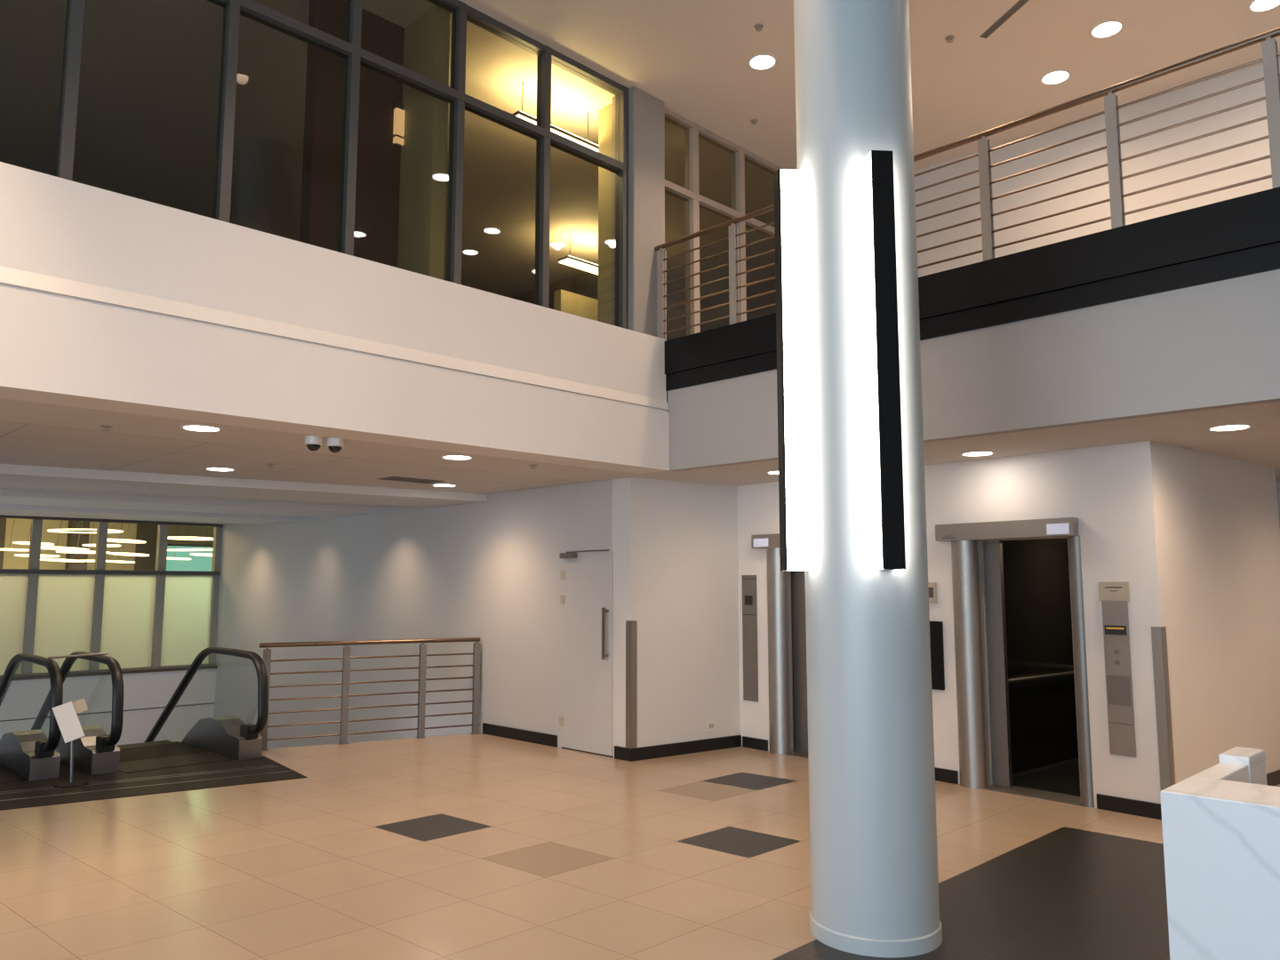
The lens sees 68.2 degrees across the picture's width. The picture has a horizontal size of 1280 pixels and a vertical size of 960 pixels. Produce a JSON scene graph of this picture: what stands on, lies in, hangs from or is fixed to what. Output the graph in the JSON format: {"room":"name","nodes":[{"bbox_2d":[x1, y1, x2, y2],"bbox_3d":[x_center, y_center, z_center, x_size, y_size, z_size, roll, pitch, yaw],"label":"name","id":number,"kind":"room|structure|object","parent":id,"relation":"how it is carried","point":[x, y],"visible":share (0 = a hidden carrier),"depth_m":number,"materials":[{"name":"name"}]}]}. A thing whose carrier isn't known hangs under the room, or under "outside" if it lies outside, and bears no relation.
{"room":"lobby","nodes":[
{"label":"lobby","id":0,"kind":"room"},
{"bbox_2d":[0,668,216,745],"bbox_3d":[-12.355,5.141,11.616,0.230,4.780,13.680,-6,-9,45],"label":"wall","id":1,"kind":"structure","parent":0,"point":[146,695],"depth_m":15.60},
{"bbox_2d":[0,665,217,680],"bbox_3d":[-12.362,2.756,11.891,0.310,0.040,13.680,-6,-9,45],"label":"sill","id":2,"kind":"structure","parent":1,"relation":"on","point":[206,667],"depth_m":15.38,"materials":[{"name":"brown metal"}]},
{"bbox_2d":[0,519,222,678],"bbox_3d":[-10.537,1.707,13.837,0.125,2.500,8.590,-6,-9,45],"label":"window","id":3,"kind":"structure","parent":1,"relation":"in","point":[143,622],"depth_m":15.57,"materials":[{"name":"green glass"}]},
{"bbox_2d":[0,514,222,575],"bbox_3d":[-12.302,0.704,12.047,0.040,0.904,13.660,-6,-9,45],"label":"transom","id":4,"kind":"object","parent":3,"relation":"attached to","point":[31,572],"visible":1,"depth_m":15.56,"materials":[{"name":"black metal"}]},
{"bbox_2d":[2,518,214,570],"bbox_3d":[-13.903,2.165,18.358,0.200,3.200,12.500,-6,-9,45],"label":"wall","id":5,"kind":"structure","parent":0,"point":[21,527],"depth_m":20.34,"materials":[{"name":"beige paint"}]},
{"bbox_2d":[0,520,31,556],"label":"chandelier","id":6,"kind":"object","parent":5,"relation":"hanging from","point":[15,542],"depth_m":16.52,"materials":[{"name":"white"}]},
{"bbox_2d":[40,520,96,562],"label":"chandelier","id":7,"kind":"object","parent":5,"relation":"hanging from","point":[63,549],"depth_m":17.09,"materials":[{"name":"white"}]},
{"bbox_2d":[105,523,149,563],"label":"chandelier","id":8,"kind":"object","parent":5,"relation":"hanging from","point":[118,554],"depth_m":17.72,"materials":[{"name":"white"}]},
{"bbox_2d":[155,543,213,571],"bbox_3d":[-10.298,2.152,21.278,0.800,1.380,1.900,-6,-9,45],"label":"wall screen","id":9,"kind":"object","parent":5,"relation":"attached to","point":[197,563],"visible":0.05,"depth_m":21.03,"materials":[{"name":"teal"}]},
{"bbox_2d":[299,0,404,267],"bbox_3d":[-2.432,-2.756,8.019,0.170,2.570,0.800,-6,-9,45],"label":"wall","id":10,"kind":"structure","parent":0,"point":[378,163],"depth_m":7.94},
{"bbox_2d":[392,101,404,148],"bbox_3d":[-2.100,-3.099,8.235,0.050,0.400,0.080,-6,-9,45],"label":"wall sconce","id":11,"kind":"object","parent":10,"relation":"attached to","point":[398,132],"visible":1,"depth_m":8.21,"materials":[{"name":"beige"}]},
{"bbox_2d":[212,479,612,748],"bbox_3d":[-3.754,4.024,12.966,10.440,7.300,0.200,-6,-9,45],"label":"wall","id":12,"kind":"structure","parent":0,"point":[489,571],"depth_m":12.37,"materials":[{"name":"white paint"}]},
{"bbox_2d":[482,722,557,747],"bbox_3d":[-1.355,2.835,10.533,1.320,0.120,0.018,-6,-9,45],"label":"baseboard","id":13,"kind":"structure","parent":12,"relation":"attached to","point":[519,734],"depth_m":10.49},
{"bbox_2d":[559,549,613,757],"bbox_3d":[-0.596,1.771,9.825,0.825,2.077,0.108,-6,-9,45],"label":"door","id":14,"kind":"structure","parent":12,"relation":"in","point":[586,720],"depth_m":9.83,"materials":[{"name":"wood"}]},
{"bbox_2d":[397,4,450,279],"bbox_3d":[-1.920,-2.739,8.170,0.680,2.570,0.140,-6,-9,45],"label":"wall","id":15,"kind":"structure","parent":0,"point":[422,192],"depth_m":8.01,"materials":[{"name":"beige paint"}]},
{"bbox_2d":[597,103,612,324],"bbox_3d":[-0.287,-2.572,9.653,0.240,2.570,0.160,-6,-9,45],"label":"wall partition","id":16,"kind":"structure","parent":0,"point":[604,131],"depth_m":9.62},
{"bbox_2d":[611,86,664,336],"bbox_3d":[-0.018,-2.593,9.471,0.320,2.570,0.440,-6,-9,45],"label":"wall","id":17,"kind":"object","parent":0,"point":[646,216],"visible":0.5,"depth_m":9.34,"materials":[{"name":"paint"}]},
{"bbox_2d":[0,732,1279,959],"bbox_3d":[0.388,2.200,2.919,17.900,0.320,19.000,-6,-9,45],"label":"floor","id":18,"kind":"structure","parent":0,"point":[467,846],"depth_m":5.74,"materials":[{"name":"tile"}]},
{"bbox_2d":[0,653,63,783],"bbox_3d":[-8.273,4.355,10.324,7.858,5.052,1.440,-6,-9,45],"label":"escalator","id":19,"kind":"object","parent":18,"relation":"on","point":[30,755],"visible":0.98,"depth_m":8.45,"materials":[{"name":"rubber"}]},
{"bbox_2d":[48,652,107,658],"bbox_3d":[-5.180,1.619,8.717,0.476,0.042,0.022,5,-8,-36],"label":"bar","id":20,"kind":"object","parent":19,"relation":"attached to","point":[99,653],"visible":1,"depth_m":8.71,"materials":[{"name":"metal"}]},
{"bbox_2d":[31,647,268,775],"bbox_3d":[-6.876,4.466,11.312,7.888,5.052,1.460,-6,-9,45],"label":"escalator","id":21,"kind":"object","parent":18,"relation":"on","point":[96,752],"visible":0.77,"depth_m":9.35,"materials":[{"name":"rubber"}]},
{"bbox_2d":[0,745,307,810],"bbox_3d":[-6.678,2.449,6.595,2.600,0.008,8.220,-6,-9,45],"label":"floor mat","id":22,"kind":"object","parent":18,"relation":"on","point":[25,794],"visible":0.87,"depth_m":8.24,"materials":[{"name":"rubber"}]},
{"bbox_2d":[52,698,88,788],"bbox_3d":[-4.879,2.257,8.146,0.272,0.723,0.274,-2,-7,17],"label":"sign stand","id":23,"kind":"object","parent":22,"relation":"on","point":[66,716],"visible":1,"depth_m":8.10,"materials":[{"name":"metal"}]},
{"bbox_2d":[259,637,480,750],"bbox_3d":[-2.941,2.335,10.488,2.440,1.103,0.080,3,-7,-28],"label":"railing","id":24,"kind":"object","parent":18,"relation":"on","point":[422,667],"visible":0.92,"depth_m":10.49,"materials":[{"name":"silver metal"}]},
{"bbox_2d":[793,0,942,957],"bbox_3d":[1.161,-1.053,5.040,0.632,6.620,0.632,-6,-9,45],"label":"column","id":25,"kind":"structure","parent":18,"relation":"on","point":[874,851],"depth_m":4.66,"materials":[{"name":"paint"}]},
{"bbox_2d":[773,168,810,570],"bbox_3d":[0.802,-0.590,4.958,0.145,2.120,0.108,1,-6,-5],"label":"wall light","id":26,"kind":"object","parent":25,"relation":"attached to","point":[788,212],"visible":0.95,"depth_m":4.91,"materials":[{"name":"white plastic"}]},
{"bbox_2d":[863,150,905,569],"bbox_3d":[1.190,-0.597,4.627,0.108,2.060,0.145,1,-6,-5],"label":"wall light","id":27,"kind":"object","parent":25,"relation":"attached to","point":[881,269],"visible":1,"depth_m":4.57,"materials":[{"name":"white"}]},
{"bbox_2d":[863,151,882,569],"bbox_3d":[1.142,-0.597,4.627,0.012,2.060,0.129,1,-6,-5],"label":"diffuser","id":28,"kind":"object","parent":27,"relation":"attached to","point":[870,164],"depth_m":4.60,"materials":[{"name":"white plastic"}]},
{"bbox_2d":[935,517,1094,807],"bbox_3d":[4.108,1.473,8.580,2.608,2.430,1.508,5,-8,-40],"label":"elevator","id":29,"kind":"object","parent":18,"relation":"on","point":[1036,743],"visible":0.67,"depth_m":8.24,"materials":[{"name":"metal"}]},
{"bbox_2d":[1160,746,1279,959],"bbox_3d":[3.107,1.486,2.613,2.710,1.030,1.020,-6,-9,45],"label":"reception desk","id":30,"kind":"object","parent":18,"relation":"on","point":[1220,823],"visible":1,"depth_m":3.13,"materials":[{"name":"white stone"}]},
{"bbox_2d":[1167,776,1279,803],"bbox_3d":[2.900,1.003,2.455,2.705,0.045,0.310,-6,-9,45],"label":"countertop","id":31,"kind":"structure","parent":30,"relation":"on","point":[1229,788],"depth_m":3.29,"materials":[{"name":"white stone"}]},
{"bbox_2d":[0,0,1279,309],"bbox_3d":[-0.815,-4.478,4.879,21.300,0.150,19.000,-6,-9,45],"label":"ceiling","id":32,"kind":"structure","parent":0,"point":[148,103],"depth_m":9.35,"materials":[{"name":"paint"}]},
{"bbox_2d":[512,81,536,124],"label":"pendant light","id":33,"kind":"object","parent":32,"relation":"hanging from","point":[522,115],"depth_m":9.16,"materials":[{"name":"white"}]},
{"bbox_2d":[550,112,598,151],"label":"pendant light","id":34,"kind":"object","parent":32,"relation":"hanging from","point":[554,129],"depth_m":9.59,"materials":[{"name":"white"}]},
{"bbox_2d":[557,233,598,274],"bbox_3d":[-0.773,-3.225,13.466,0.220,0.420,0.850,-6,-9,45],"label":"pendant light","id":35,"kind":"object","parent":32,"relation":"hanging from","point":[575,262],"visible":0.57,"depth_m":13.30,"materials":[{"name":"white"}]},
{"bbox_2d":[750,119,758,125],"bbox_3d":[1.212,-3.804,10.049,0.080,0.034,0.080,-6,-9,45],"label":"sprinkler","id":36,"kind":"object","parent":32,"relation":"attached to","point":[753,121],"visible":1,"depth_m":10.04,"materials":[{"name":"paint"}]},
{"bbox_2d":[754,24,763,31],"bbox_3d":[1.050,-3.994,8.355,0.080,0.034,0.080,-6,-9,45],"label":"sprinkler","id":37,"kind":"object","parent":32,"relation":"attached to","point":[758,28],"visible":1,"depth_m":8.34,"materials":[{"name":"paint"}]},
{"bbox_2d":[748,54,776,70],"bbox_3d":[1.156,-3.944,8.926,0.270,0.006,0.270,-6,-9,45],"label":"recessed light","id":38,"kind":"object","parent":32,"relation":"in","point":[760,61],"visible":1,"depth_m":8.92,"materials":[{"name":"white"}]},
{"bbox_2d":[944,35,954,43],"bbox_3d":[2.796,-3.974,8.532,0.080,0.034,0.080,-6,-9,45],"label":"sprinkler","id":39,"kind":"object","parent":32,"relation":"attached to","point":[949,38],"visible":1,"depth_m":8.52,"materials":[{"name":"paint"}]},
{"bbox_2d":[979,0,1029,39],"bbox_3d":[3.224,-4.042,8.059,0.076,0.006,0.984,2,-7,-15],"label":"ceiling vent","id":40,"kind":"object","parent":32,"relation":"in","point":[1018,5],"visible":1,"depth_m":8.23,"materials":[{"name":"grey metal"}]},
{"bbox_2d":[1040,69,1070,85],"bbox_3d":[4.041,-3.914,9.194,0.270,0.006,0.270,-6,-9,45],"label":"recessed light","id":41,"kind":"object","parent":32,"relation":"in","point":[1056,76],"visible":1,"depth_m":9.19,"materials":[{"name":"white"}]},
{"bbox_2d":[1089,20,1123,38],"bbox_3d":[4.147,-4.003,8.400,0.270,0.006,0.270,-6,-9,45],"label":"recessed light","id":42,"kind":"object","parent":32,"relation":"in","point":[1108,28],"visible":1,"depth_m":8.39,"materials":[{"name":"white"}]},
{"bbox_2d":[1248,0,1279,12],"bbox_3d":[5.314,-4.047,8.014,0.270,0.006,0.270,-6,-9,45],"label":"recessed light","id":43,"kind":"object","parent":32,"relation":"in","point":[1256,5],"visible":1,"depth_m":8.05,"materials":[{"name":"white"}]},
{"bbox_2d":[0,398,1279,524],"bbox_3d":[-1.876,-0.528,5.502,24.300,0.080,19.000,-6,-9,45],"label":"ceiling","id":44,"kind":"structure","parent":0,"point":[32,433],"depth_m":7.79,"materials":[{"name":"white paint"}]},
{"bbox_2d":[99,424,112,431],"bbox_3d":[-3.680,-0.357,6.514,0.080,0.034,0.080,-6,-9,45],"label":"sprinkler","id":45,"kind":"object","parent":44,"relation":"attached to","point":[105,427],"visible":1,"depth_m":6.50,"materials":[{"name":"paint"}]},
{"bbox_2d":[0,504,302,524],"bbox_3d":[-11.357,0.195,11.169,14.089,0.090,1.232,5,-8,-35],"label":"beam","id":46,"kind":"structure","parent":44,"relation":"attached to","point":[5,509],"depth_m":13.66,"materials":[{"name":"paint"}]},
{"bbox_2d":[0,488,376,517],"bbox_3d":[-9.766,0.017,9.589,14.089,0.090,1.232,5,-8,-35],"label":"beam","id":47,"kind":"structure","parent":44,"relation":"attached to","point":[7,496],"depth_m":11.99,"materials":[{"name":"paint"}]},
{"bbox_2d":[180,424,222,431],"bbox_3d":[-3.065,-0.361,6.607,0.270,0.006,0.270,-6,-9,45],"label":"recessed light","id":48,"kind":"object","parent":44,"relation":"in","point":[194,428],"visible":1,"depth_m":6.59,"materials":[{"name":"white plastic"}]},
{"bbox_2d":[204,466,235,471],"bbox_3d":[-3.957,-0.102,8.911,0.270,0.006,0.270,-6,-9,45],"label":"recessed light","id":49,"kind":"object","parent":44,"relation":"in","point":[213,468],"visible":1,"depth_m":8.88,"materials":[{"name":"white"}]},
{"bbox_2d":[0,464,487,507],"bbox_3d":[-7.926,-0.189,7.763,14.089,0.090,1.232,5,-8,-35],"label":"beam","id":50,"kind":"structure","parent":44,"relation":"attached to","point":[22,476],"depth_m":9.91,"materials":[{"name":"paint"}]},
{"bbox_2d":[265,463,275,468],"bbox_3d":[-3.341,-0.128,8.552,0.080,0.034,0.080,-6,-9,45],"label":"sprinkler","id":51,"kind":"object","parent":44,"relation":"attached to","point":[269,464],"visible":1,"depth_m":8.53,"materials":[{"name":"paint"}]},
{"bbox_2d":[304,435,322,451],"bbox_3d":[-2.414,-0.266,6.995,0.124,0.107,0.124,-6,-9,45],"label":"dome camera","id":52,"kind":"object","parent":44,"relation":"attached to","point":[313,443],"visible":1,"depth_m":6.95,"materials":[{"name":"white plastic"}]},
{"bbox_2d":[326,437,343,452],"bbox_3d":[-2.284,-0.257,7.083,0.124,0.107,0.124,-6,-9,45],"label":"dome camera","id":53,"kind":"object","parent":44,"relation":"attached to","point":[334,444],"visible":1,"depth_m":7.04,"materials":[{"name":"white plastic"}]},
{"bbox_2d":[377,476,444,483],"bbox_3d":[-2.373,0.003,9.811,0.300,0.012,0.600,-6,-9,45],"label":"ceiling vent","id":54,"kind":"object","parent":44,"relation":"in","point":[391,478],"visible":1,"depth_m":9.77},
{"bbox_2d":[432,483,456,487],"bbox_3d":[-2.140,0.059,10.339,0.270,0.006,0.270,-6,-9,45],"label":"recessed light","id":55,"kind":"object","parent":44,"relation":"in","point":[436,484],"visible":1,"depth_m":10.35,"materials":[{"name":"white"}]},
{"bbox_2d":[440,455,472,459],"bbox_3d":[-1.566,-0.193,8.097,0.270,0.006,0.270,-6,-9,45],"label":"recessed light","id":56,"kind":"object","parent":44,"relation":"in","point":[448,457],"visible":1,"depth_m":8.08,"materials":[{"name":"white"}]},
{"bbox_2d":[528,464,537,469],"bbox_3d":[-0.973,-0.121,8.616,0.080,0.034,0.080,-6,-9,45],"label":"sprinkler","id":57,"kind":"object","parent":44,"relation":"attached to","point":[532,465],"visible":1,"depth_m":8.59,"materials":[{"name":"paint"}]},
{"bbox_2d":[766,470,778,474],"bbox_3d":[1.361,-0.073,9.167,0.270,0.006,0.270,-6,-9,45],"label":"recessed light","id":58,"kind":"object","parent":44,"relation":"in","point":[776,472],"visible":0.52,"depth_m":9.15,"materials":[{"name":"white"}]},
{"bbox_2d":[667,269,1279,471],"bbox_3d":[4.949,-0.989,4.470,13.120,0.775,0.115,-6,-9,45],"label":"fascia","id":59,"kind":"object","parent":44,"relation":"attached to","point":[1215,345],"visible":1,"depth_m":6.40,"materials":[{"name":"white paint"}]},
{"bbox_2d":[665,242,1279,391],"bbox_3d":[4.937,-1.446,4.523,13.140,0.155,0.130,-6,-9,45],"label":"fascia","id":60,"kind":"object","parent":59,"relation":"attached to","point":[1266,258],"visible":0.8,"depth_m":6.43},
{"bbox_2d":[960,450,994,455],"bbox_3d":[2.811,-0.219,7.867,0.270,0.006,0.270,-6,-9,45],"label":"recessed light","id":61,"kind":"object","parent":44,"relation":"in","point":[980,452],"visible":1,"depth_m":7.87,"materials":[{"name":"white"}]},
{"bbox_2d":[1207,424,1252,431],"bbox_3d":[4.105,-0.364,6.582,0.270,0.006,0.270,-6,-9,45],"label":"recessed light","id":62,"kind":"object","parent":44,"relation":"in","point":[1233,427],"visible":1,"depth_m":6.57,"materials":[{"name":"white plastic"}]},
{"bbox_2d":[612,477,740,757],"bbox_3d":[0.515,1.432,10.047,1.781,2.800,0.300,5,-8,-37],"label":"wall","id":63,"kind":"structure","parent":0,"point":[676,549],"depth_m":9.77,"materials":[{"name":"white paint"}]},
{"bbox_2d":[625,620,637,748],"bbox_3d":[-0.086,2.021,9.380,0.086,1.240,0.074,-6,-9,45],"label":"guard","id":64,"kind":"object","parent":63,"relation":"attached to","point":[631,626],"visible":1,"depth_m":9.36,"materials":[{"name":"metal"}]},
{"bbox_2d":[614,735,741,761],"bbox_3d":[0.457,2.738,9.669,1.511,0.120,0.236,4,-7,-29],"label":"baseboard","id":65,"kind":"structure","parent":63,"relation":"attached to","point":[621,753],"depth_m":9.57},
{"bbox_2d":[705,720,715,731],"bbox_3d":[0.744,2.572,9.892,0.130,0.100,0.013,5,-8,-36],"label":"wall socket","id":66,"kind":"object","parent":63,"relation":"attached to","point":[710,725],"visible":1,"depth_m":9.88,"materials":[{"name":"white plastic"}]},
{"bbox_2d":[666,279,775,340],"bbox_3d":[6.005,-1.750,11.371,21.200,3.820,0.200,-6,-9,45],"label":"wall","id":67,"kind":"structure","parent":0,"point":[769,299],"depth_m":16.01,"materials":[{"name":"paint"}]},
{"bbox_2d":[664,106,784,335],"bbox_3d":[1.302,-2.450,10.738,0.125,2.570,3.260,-6,-9,45],"label":"window","id":68,"kind":"structure","parent":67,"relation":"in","point":[691,195],"depth_m":10.09,"materials":[{"name":"metal"}]},
{"bbox_2d":[737,440,1160,807],"bbox_3d":[2.575,1.287,8.759,0.280,2.800,4.327,5,-8,-40],"label":"wall","id":69,"kind":"structure","parent":0,"point":[1108,489],"depth_m":7.61,"materials":[{"name":"white paint"}]},
{"bbox_2d":[742,575,758,701],"bbox_3d":[1.175,1.687,10.123,0.018,1.330,0.205,5,-8,-40],"label":"panel","id":70,"kind":"object","parent":69,"relation":"attached to","point":[749,605],"visible":1,"depth_m":10.11,"materials":[{"name":"metal"}]},
{"bbox_2d":[742,736,767,751],"bbox_3d":[1.212,2.775,9.957,0.018,0.110,0.352,5,-8,-40],"label":"baseboard","id":71,"kind":"structure","parent":69,"relation":"attached to","point":[760,744],"depth_m":9.95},
{"bbox_2d":[751,533,807,758],"bbox_3d":[1.718,1.663,9.623,0.366,2.245,1.220,5,-8,-40],"label":"elevator","id":72,"kind":"object","parent":69,"relation":"attached to","point":[786,589],"visible":0.33,"depth_m":9.78,"materials":[{"name":"metal"}]},
{"bbox_2d":[928,582,937,603],"bbox_3d":[2.612,1.015,8.509,0.028,0.185,0.125,5,-8,-40],"label":"keypad","id":73,"kind":"object","parent":69,"relation":"attached to","point":[932,586],"visible":0.6,"depth_m":8.47,"materials":[{"name":"white plastic"}]},
{"bbox_2d":[929,621,944,690],"bbox_3d":[2.461,1.583,8.619,0.029,0.600,0.675,5,-8,-40],"label":"notice board","id":74,"kind":"object","parent":69,"relation":"attached to","point":[936,628],"visible":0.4,"depth_m":8.39,"materials":[{"name":"black"}]},
{"bbox_2d":[934,767,958,783],"bbox_3d":[2.383,2.623,8.604,0.018,0.110,1.120,5,-8,-40],"label":"baseboard","id":75,"kind":"structure","parent":69,"relation":"attached to","point":[945,775],"depth_m":8.25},
{"bbox_2d":[1097,581,1135,757],"bbox_3d":[3.659,1.438,7.240,0.023,1.310,0.230,5,-8,-40],"label":"panel","id":76,"kind":"object","parent":69,"relation":"attached to","point":[1114,596],"visible":1,"depth_m":7.23,"materials":[{"name":"metal"}]},
{"bbox_2d":[1096,793,1161,819],"bbox_3d":[3.704,2.451,7.077,0.018,0.110,0.553,5,-8,-40],"label":"baseboard","id":77,"kind":"structure","parent":69,"relation":"attached to","point":[1104,802],"depth_m":7.10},
{"bbox_2d":[914,57,1279,277],"bbox_3d":[7.569,-2.821,7.444,13.329,2.570,0.200,-6,-9,42],"label":"wall","id":78,"kind":"structure","parent":0,"point":[1253,131],"depth_m":9.85,"materials":[{"name":"white paint"}]},
{"bbox_2d":[1150,440,1279,783],"bbox_3d":[4.828,1.197,7.959,2.639,2.800,0.254,5,-8,-39],"label":"wall","id":79,"kind":"structure","parent":0,"point":[1217,520],"depth_m":7.74,"materials":[{"name":"white paint"}]},
{"bbox_2d":[1151,626,1175,791],"bbox_3d":[3.882,1.739,7.011,0.083,1.290,0.075,-6,-9,45],"label":"guard","id":80,"kind":"object","parent":79,"relation":"attached to","point":[1158,634],"visible":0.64,"depth_m":6.99,"materials":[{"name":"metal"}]},
{"bbox_2d":[1266,769,1279,785],"bbox_3d":[4.913,2.522,7.703,2.639,0.110,0.018,5,-8,-39],"label":"baseboard","id":81,"kind":"structure","parent":79,"relation":"attached to","point":[1273,779],"depth_m":8.11,"materials":[{"name":"black wood"}]},
{"bbox_2d":[1275,481,1279,529],"bbox_3d":[8.234,1.259,8.508,14.500,2.800,0.200,-6,-9,45],"label":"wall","id":82,"kind":"structure","parent":0,"point":[1277,483],"depth_m":9.98,"materials":[{"name":"beige paint"}]},
{"bbox_3d":[-5.555,-1.243,9.281,7.700,0.145,19.000,-6,-9,45],"label":"floor","id":83,"kind":"structure","parent":0,"visible":0},
{"bbox_2d":[0,161,669,473],"bbox_3d":[-4.633,-1.244,4.442,0.402,1.275,13.500,-6,-9,45],"label":"fascia","id":84,"kind":"object","parent":83,"relation":"attached to","point":[112,301],"visible":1,"depth_m":6.42,"materials":[{"name":"white paint"}]},
{"bbox_2d":[54,0,628,328],"bbox_3d":[-4.847,-3.138,4.622,0.125,2.570,13.280,-6,-9,45],"label":"window","id":85,"kind":"structure","parent":84,"relation":"on","point":[350,50],"depth_m":7.80,"materials":[{"name":"grey metal"}]},
{"bbox_2d":[553,289,598,320],"bbox_3d":[-0.855,-1.758,13.895,0.150,1.900,0.950,-6,-9,45],"label":"screen panel","id":86,"kind":"object","parent":83,"relation":"on","point":[565,301],"visible":0.21,"depth_m":13.80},
{"bbox_3d":[-12.036,0.317,16.688,5.480,0.100,12.500,-6,-9,45],"label":"ceiling","id":87,"kind":"structure","parent":0,"visible":0},
{"bbox_2d":[166,527,213,559],"bbox_3d":[-8.854,1.094,18.772,0.998,0.983,1.078,-6,-9,45],"label":"chandelier","id":88,"kind":"object","parent":87,"relation":"hanging from","point":[169,538],"visible":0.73,"depth_m":18.54,"materials":[{"name":"white"}]},
{"bbox_3d":[-12.036,3.646,16.313,5.480,0.200,12.500,-6,-9,45],"label":"floor","id":89,"kind":"structure","parent":0,"visible":0},
{"bbox_2d":[0,517,6,568],"bbox_3d":[-12.489,2.142,18.147,0.300,3.200,0.320,-6,-9,45],"label":"trim","id":90,"kind":"structure","parent":89,"relation":"on","point":[3,521],"depth_m":18.24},
{"bbox_2d":[64,520,89,569],"bbox_3d":[-11.464,2.256,19.167,0.300,3.200,0.320,-6,-9,45],"label":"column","id":91,"kind":"structure","parent":89,"relation":"on","point":[72,540],"depth_m":19.16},
{"bbox_2d":[134,523,158,570],"bbox_3d":[-10.545,2.359,20.081,0.300,3.200,0.320,-6,-9,45],"label":"column","id":92,"kind":"structure","parent":89,"relation":"on","point":[146,532],"depth_m":20.08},
{"bbox_3d":[6.807,-1.552,6.532,13.300,0.145,5.440,-6,-9,45],"label":"floor","id":93,"kind":"structure","parent":0,"visible":0},
{"bbox_2d":[664,186,1279,375],"bbox_3d":[4.930,-1.690,4.544,13.140,0.325,0.150,-6,-9,45],"label":"fascia","id":94,"kind":"object","parent":93,"relation":"attached to","point":[1252,220],"visible":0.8,"depth_m":6.43,"materials":[{"name":"black metal"}]},
{"bbox_2d":[654,27,1279,339],"bbox_3d":[4.792,-2.337,4.734,13.100,1.003,0.080,-6,-9,45],"label":"railing","id":95,"kind":"object","parent":94,"relation":"on","point":[1270,54],"visible":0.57,"depth_m":6.52,"materials":[{"name":"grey metal"}]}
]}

